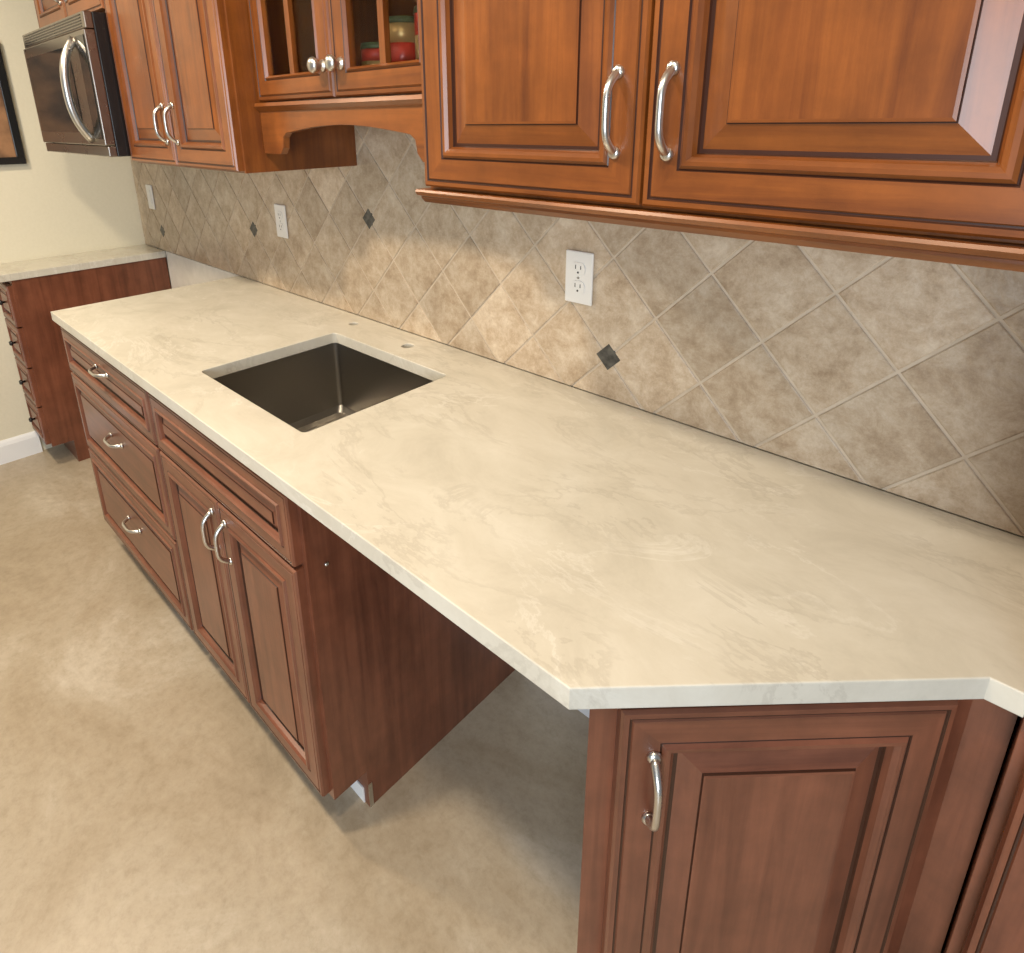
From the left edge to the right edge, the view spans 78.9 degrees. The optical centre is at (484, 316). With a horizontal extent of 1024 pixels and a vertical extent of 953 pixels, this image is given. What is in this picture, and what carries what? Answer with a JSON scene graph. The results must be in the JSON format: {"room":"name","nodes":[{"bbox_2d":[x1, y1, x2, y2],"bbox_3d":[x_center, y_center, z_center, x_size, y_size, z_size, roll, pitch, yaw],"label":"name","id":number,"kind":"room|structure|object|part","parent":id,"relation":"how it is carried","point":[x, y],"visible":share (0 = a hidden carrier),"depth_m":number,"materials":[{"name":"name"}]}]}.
{"room":"kitchen","nodes":[
{"label":"kitchen","id":0,"kind":"room"},
{"bbox_2d":[0,0,146,449],"bbox_3d":[-2.990,-0.261,1.846,0.100,2.440,3.608,15,24,41],"label":"wall","id":1,"kind":"structure","parent":0,"point":[54,204],"depth_m":2.83,"materials":[{"name":"beige paint"}]},
{"bbox_2d":[0,49,26,164],"bbox_3d":[-2.187,-0.846,2.460,0.024,0.495,0.525,15,24,41],"label":"framed picture","id":2,"kind":"object","parent":1,"relation":"attached to","point":[11,147],"visible":1,"depth_m":2.64,"materials":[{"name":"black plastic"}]},
{"bbox_2d":[0,89,15,157],"bbox_3d":[-2.192,-0.847,2.464,0.011,0.435,0.465,15,24,41],"label":"print","id":3,"kind":"object","parent":2,"relation":"attached to","point":[7,124],"depth_m":2.64},
{"bbox_2d":[0,431,42,464],"bbox_3d":[-3.150,0.932,1.943,0.015,0.110,2.980,15,24,41],"label":"baseboard","id":4,"kind":"structure","parent":1,"relation":"attached to","point":[27,444],"depth_m":2.91,"materials":[{"name":"white paint"}]},
{"bbox_2d":[0,444,588,952],"bbox_3d":[-1.237,1.389,0.712,4.797,0.060,3.700,15,24,41],"label":"floor","id":5,"kind":"structure","parent":0,"point":[147,806],"depth_m":1.43,"materials":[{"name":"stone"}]},
{"bbox_2d":[0,257,170,460],"bbox_3d":[-1.844,0.184,2.977,0.248,0.882,0.655,15,24,41],"label":"base cabinet","id":6,"kind":"object","parent":5,"relation":"on","point":[36,341],"visible":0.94,"depth_m":2.75,"materials":[{"name":"brown wood"}]},
{"bbox_3d":[-2.052,-0.064,2.672,0.239,0.178,0.024,15,24,41],"label":"drawer","id":7,"kind":"part","parent":6,"relation":"part of","materials":[{"name":"brown wood"}]},
{"bbox_3d":[-2.050,0.112,2.728,0.239,0.178,0.024,15,24,41],"label":"drawer","id":8,"kind":"part","parent":6,"relation":"part of","materials":[{"name":"brown wood"}]},
{"bbox_3d":[-2.048,0.289,2.784,0.239,0.178,0.024,15,24,41],"label":"drawer","id":9,"kind":"part","parent":6,"relation":"part of","materials":[{"name":"brown wood"}]},
{"bbox_3d":[-2.034,0.193,2.770,0.248,0.770,0.020,15,24,41],"label":"frame","id":10,"kind":"part","parent":6,"relation":"part of","materials":[{"name":"brown wood"}]},
{"bbox_3d":[-2.046,0.465,2.840,0.239,0.178,0.024,15,24,41],"label":"drawer","id":11,"kind":"part","parent":6,"relation":"part of","materials":[{"name":"brown wood"}]},
{"bbox_2d":[0,244,165,282],"bbox_3d":[-1.845,-0.253,2.841,0.255,0.031,0.650,15,24,41],"label":"countertop","id":12,"kind":"structure","parent":6,"relation":"on","point":[14,271],"depth_m":2.78,"materials":[{"name":"beige stone"}]},
{"bbox_2d":[60,327,192,629],"bbox_3d":[-0.901,0.444,2.119,0.777,0.882,0.664,15,24,41],"label":"base cabinet","id":13,"kind":"object","parent":5,"relation":"on","point":[116,413],"visible":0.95,"depth_m":1.83,"materials":[{"name":"brown wood"}]},
{"bbox_3d":[-1.108,0.158,1.774,0.115,0.017,0.033,15,24,41],"label":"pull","id":14,"kind":"part","parent":13,"relation":"part of","materials":[{"name":"silver metal"}]},
{"bbox_3d":[-1.105,0.178,1.810,0.761,0.151,0.024,15,24,41],"label":"drawer","id":15,"kind":"part","parent":13,"relation":"part of","materials":[{"name":"brown wood"}]},
{"bbox_3d":[-1.105,0.371,1.842,0.115,0.017,0.033,15,24,41],"label":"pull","id":16,"kind":"part","parent":13,"relation":"part of","materials":[{"name":"silver metal"}]},
{"bbox_3d":[-1.103,0.391,1.878,0.761,0.275,0.024,15,24,41],"label":"drawer","id":17,"kind":"part","parent":13,"relation":"part of","materials":[{"name":"brown wood"}]},
{"bbox_3d":[-1.102,0.651,1.930,0.115,0.017,0.033,15,24,41],"label":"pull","id":18,"kind":"part","parent":13,"relation":"part of","materials":[{"name":"silver metal"}]},
{"bbox_3d":[-1.099,0.671,1.966,0.761,0.292,0.024,15,24,41],"label":"drawer","id":19,"kind":"part","parent":13,"relation":"part of","materials":[{"name":"brown wood"}]},
{"bbox_2d":[148,393,514,807],"bbox_3d":[-0.373,0.590,1.642,0.675,0.882,0.664,15,24,41],"label":"base cabinet","id":20,"kind":"object","parent":5,"relation":"on","point":[357,677],"visible":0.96,"depth_m":1.35,"materials":[{"name":"brown wood"}]},
{"bbox_3d":[-0.696,0.646,1.557,0.326,0.577,0.024,15,24,41],"label":"door","id":21,"kind":"part","parent":20,"relation":"part of","materials":[{"name":"brown wood"}]},
{"bbox_3d":[-0.617,0.484,1.393,0.017,0.115,0.033,15,24,41],"label":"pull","id":22,"kind":"part","parent":20,"relation":"part of","materials":[{"name":"silver metal"}]},
{"bbox_3d":[-0.570,0.497,1.351,0.017,0.115,0.033,15,24,41],"label":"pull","id":23,"kind":"part","parent":20,"relation":"part of","materials":[{"name":"silver metal"}]},
{"bbox_3d":[-0.582,0.322,1.337,0.652,0.151,0.024,15,24,41],"label":"false drawer","id":24,"kind":"part","parent":20,"relation":"part of","materials":[{"name":"brown wood"}]},
{"bbox_3d":[-0.458,0.712,1.341,0.322,0.577,0.024,15,24,41],"label":"door","id":25,"kind":"part","parent":20,"relation":"part of","materials":[{"name":"brown wood"}]},
{"bbox_3d":[-0.562,0.597,1.439,0.671,0.770,0.020,15,24,41],"label":"frame","id":26,"kind":"part","parent":20,"relation":"part of","materials":[{"name":"brown wood"}]},
{"bbox_2d":[577,699,1017,952],"bbox_3d":[0.462,0.806,0.927,0.357,0.882,0.602,15,24,41],"label":"base cabinet","id":27,"kind":"object","parent":5,"relation":"on","point":[849,827],"visible":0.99,"depth_m":0.75,"materials":[{"name":"brown wood"}]},
{"bbox_2d":[51,276,1023,717],"bbox_3d":[-0.312,0.168,1.457,2.435,0.031,0.645,15,24,41],"label":"countertop","id":28,"kind":"structure","parent":27,"relation":"on","point":[612,554],"depth_m":0.92,"materials":[{"name":"beige stone"}]},
{"bbox_2d":[214,343,432,431],"bbox_3d":[-0.392,0.275,1.550,0.515,0.226,0.427,15,24,41],"label":"undermount sink","id":29,"kind":"object","parent":28,"relation":"in","point":[309,390],"visible":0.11,"depth_m":1.75,"materials":[{"name":"silver metal"}]},
{"bbox_3d":[0.195,0.553,0.712,0.017,0.115,0.033,-1,18,-1],"label":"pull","id":30,"kind":"part","parent":27,"relation":"part of","materials":[{"name":"silver metal"}]},
{"bbox_2d":[940,716,1023,952],"bbox_3d":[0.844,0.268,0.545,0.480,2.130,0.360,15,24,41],"label":"base cabinet","id":31,"kind":"object","parent":5,"relation":"on","point":[988,914],"visible":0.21,"depth_m":0.72,"materials":[{"name":"brown wood"}]},
{"bbox_3d":[0.754,0.637,0.552,0.462,1.176,0.024,15,24,41],"label":"door","id":32,"kind":"part","parent":31,"relation":"part of","materials":[{"name":"brown wood"}]},
{"bbox_2d":[149,245,1023,537],"bbox_3d":[-0.015,-0.211,1.577,4.797,2.440,0.099,15,24,41],"label":"wall","id":33,"kind":"structure","parent":0,"point":[183,271],"depth_m":2.71,"materials":[{"name":"beige paint"}]},
{"bbox_2d":[34,0,105,27],"bbox_3d":[-1.327,-1.226,2.188,0.757,0.385,0.394,15,24,41],"label":"upper cabinet","id":34,"kind":"object","parent":33,"relation":"attached to","point":[48,12],"visible":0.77,"depth_m":2.15,"materials":[{"name":"brown wood"}]},
{"bbox_3d":[-1.565,-1.183,2.224,0.370,0.275,0.024,15,24,41],"label":"door","id":35,"kind":"part","parent":34,"relation":"part of","materials":[{"name":"brown wood"}]},
{"bbox_3d":[-1.292,-1.108,1.977,0.370,0.275,0.024,15,24,41],"label":"door","id":36,"kind":"part","parent":34,"relation":"part of","materials":[{"name":"brown wood"}]},
{"bbox_2d":[22,10,130,156],"bbox_3d":[-1.353,-0.825,2.282,0.757,0.425,0.482,15,24,41],"label":"microwave oven","id":37,"kind":"object","parent":33,"relation":"attached to","point":[70,62],"visible":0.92,"depth_m":1.99,"materials":[{"name":"silver metal"}]},
{"bbox_3d":[-1.298,-0.716,1.967,0.028,0.321,0.077,6,19,21],"label":"handle","id":38,"kind":"part","parent":37,"relation":"part of","materials":[{"name":"silver metal"}]},
{"bbox_2d":[104,0,356,173],"bbox_3d":[-0.776,-0.860,1.760,0.747,0.836,0.394,15,24,41],"label":"upper cabinet","id":39,"kind":"object","parent":33,"relation":"attached to","point":[185,69],"visible":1,"depth_m":1.63,"materials":[{"name":"brown wood"}]},
{"bbox_3d":[-1.012,-0.817,1.794,0.366,0.726,0.024,15,24,41],"label":"door","id":40,"kind":"part","parent":39,"relation":"part of","materials":[{"name":"brown wood"}]},
{"bbox_3d":[-0.919,-0.545,1.759,0.017,0.115,0.033,15,24,41],"label":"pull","id":41,"kind":"part","parent":39,"relation":"part of","materials":[{"name":"silver metal"}]},
{"bbox_3d":[-0.865,-0.531,1.710,0.017,0.115,0.033,15,24,41],"label":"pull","id":42,"kind":"part","parent":39,"relation":"part of","materials":[{"name":"silver metal"}]},
{"bbox_3d":[-0.743,-0.743,1.551,0.366,0.726,0.024,15,24,41],"label":"door","id":43,"kind":"part","parent":39,"relation":"part of","materials":[{"name":"brown wood"}]},
{"bbox_2d":[247,0,424,161],"bbox_3d":[-0.228,-0.710,1.321,0.685,0.710,0.316,15,24,41],"label":"upper cabinet","id":44,"kind":"object","parent":33,"relation":"attached to","point":[319,63],"visible":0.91,"depth_m":1.28,"materials":[{"name":"brown wood"}]},
{"bbox_3d":[-0.430,-0.766,1.349,0.228,0.455,0.003,15,24,41],"label":"glass pane","id":45,"kind":"part","parent":44,"relation":"part of","materials":[{"name":"brown"}]},
{"bbox_3d":[-0.435,-0.766,1.343,0.328,0.560,0.022,15,24,41],"label":"door frame","id":46,"kind":"part","parent":44,"relation":"part of","materials":[{"name":"brown wood"}]},
{"bbox_3d":[-0.354,-0.527,1.303,0.033,0.033,0.034,15,24,41],"label":"knob","id":47,"kind":"part","parent":44,"relation":"part of","materials":[{"name":"silver metal"}]},
{"bbox_3d":[-0.306,-0.514,1.260,0.033,0.033,0.034,15,24,41],"label":"knob","id":48,"kind":"part","parent":44,"relation":"part of","materials":[{"name":"silver metal"}]},
{"bbox_3d":[-0.313,-0.447,1.307,0.685,0.020,0.014,15,24,41],"label":"moulding","id":49,"kind":"part","parent":44,"relation":"part of","materials":[{"name":"brown wood"}]},
{"bbox_3d":[-0.194,-0.700,1.125,0.328,0.560,0.022,15,24,41],"label":"door frame","id":50,"kind":"part","parent":44,"relation":"part of","materials":[{"name":"brown wood"}]},
{"bbox_3d":[-0.189,-0.700,1.130,0.228,0.455,0.003,15,24,41],"label":"glass pane","id":51,"kind":"part","parent":44,"relation":"part of","materials":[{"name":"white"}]},
{"bbox_2d":[130,125,1023,536],"bbox_3d":[-0.461,-0.331,1.913,3.455,0.645,0.009,15,24,41],"label":"tile backsplash","id":52,"kind":"structure","parent":33,"relation":"attached to","point":[904,377],"depth_m":1.19,"materials":[{"name":"beige tile"}]},
{"bbox_2d":[145,184,155,209],"bbox_3d":[-1.580,-0.566,2.936,0.070,0.114,0.009,15,24,41],"label":"light switch","id":53,"kind":"object","parent":52,"relation":"attached to","point":[149,191],"visible":1,"depth_m":2.93,"materials":[{"name":"white plastic"}]},
{"bbox_2d":[274,204,288,238],"bbox_3d":[-0.701,-0.329,2.139,0.070,0.114,0.008,15,24,41],"label":"electrical outlet","id":54,"kind":"object","parent":52,"relation":"attached to","point":[280,211],"visible":1,"depth_m":2.13,"materials":[{"name":"white plastic"}]},
{"bbox_2d":[565,249,593,305],"bbox_3d":[0.201,-0.083,1.323,0.070,0.114,0.008,15,24,41],"label":"electrical outlet","id":55,"kind":"object","parent":52,"relation":"attached to","point":[579,264],"visible":1,"depth_m":1.32,"materials":[{"name":"white plastic"}]},
{"bbox_2d":[577,709,589,717],"bbox_3d":[0.331,1.011,1.564,0.588,0.110,0.013,15,24,41],"label":"baseboard","id":56,"kind":"structure","parent":33,"relation":"attached to","point":[585,712],"depth_m":1.63,"materials":[{"name":"white paint"}]},
{"bbox_2d":[415,0,1023,271],"bbox_3d":[0.302,-0.555,0.788,0.869,0.855,0.394,15,24,41],"label":"upper cabinet","id":57,"kind":"object","parent":33,"relation":"attached to","point":[892,128],"visible":1,"depth_m":0.69,"materials":[{"name":"brown wood"}]},
{"bbox_3d":[0.048,-0.529,0.834,0.414,0.719,0.024,15,24,41],"label":"door","id":58,"kind":"part","parent":57,"relation":"part of","materials":[{"name":"brown wood"}]},
{"bbox_3d":[0.159,-0.256,0.782,0.017,0.115,0.033,15,24,41],"label":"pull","id":59,"kind":"part","parent":57,"relation":"part of","materials":[{"name":"silver metal"}]},
{"bbox_3d":[0.213,-0.241,0.733,0.017,0.115,0.033,15,24,41],"label":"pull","id":60,"kind":"part","parent":57,"relation":"part of","materials":[{"name":"silver metal"}]},
{"bbox_3d":[0.211,-0.128,0.817,0.869,0.026,0.046,15,24,41],"label":"light rail","id":61,"kind":"part","parent":57,"relation":"part of","materials":[{"name":"brown wood"}]},
{"bbox_3d":[0.352,-0.445,0.559,0.414,0.719,0.024,15,24,41],"label":"door","id":62,"kind":"part","parent":57,"relation":"part of","materials":[{"name":"brown wood"}]}
]}

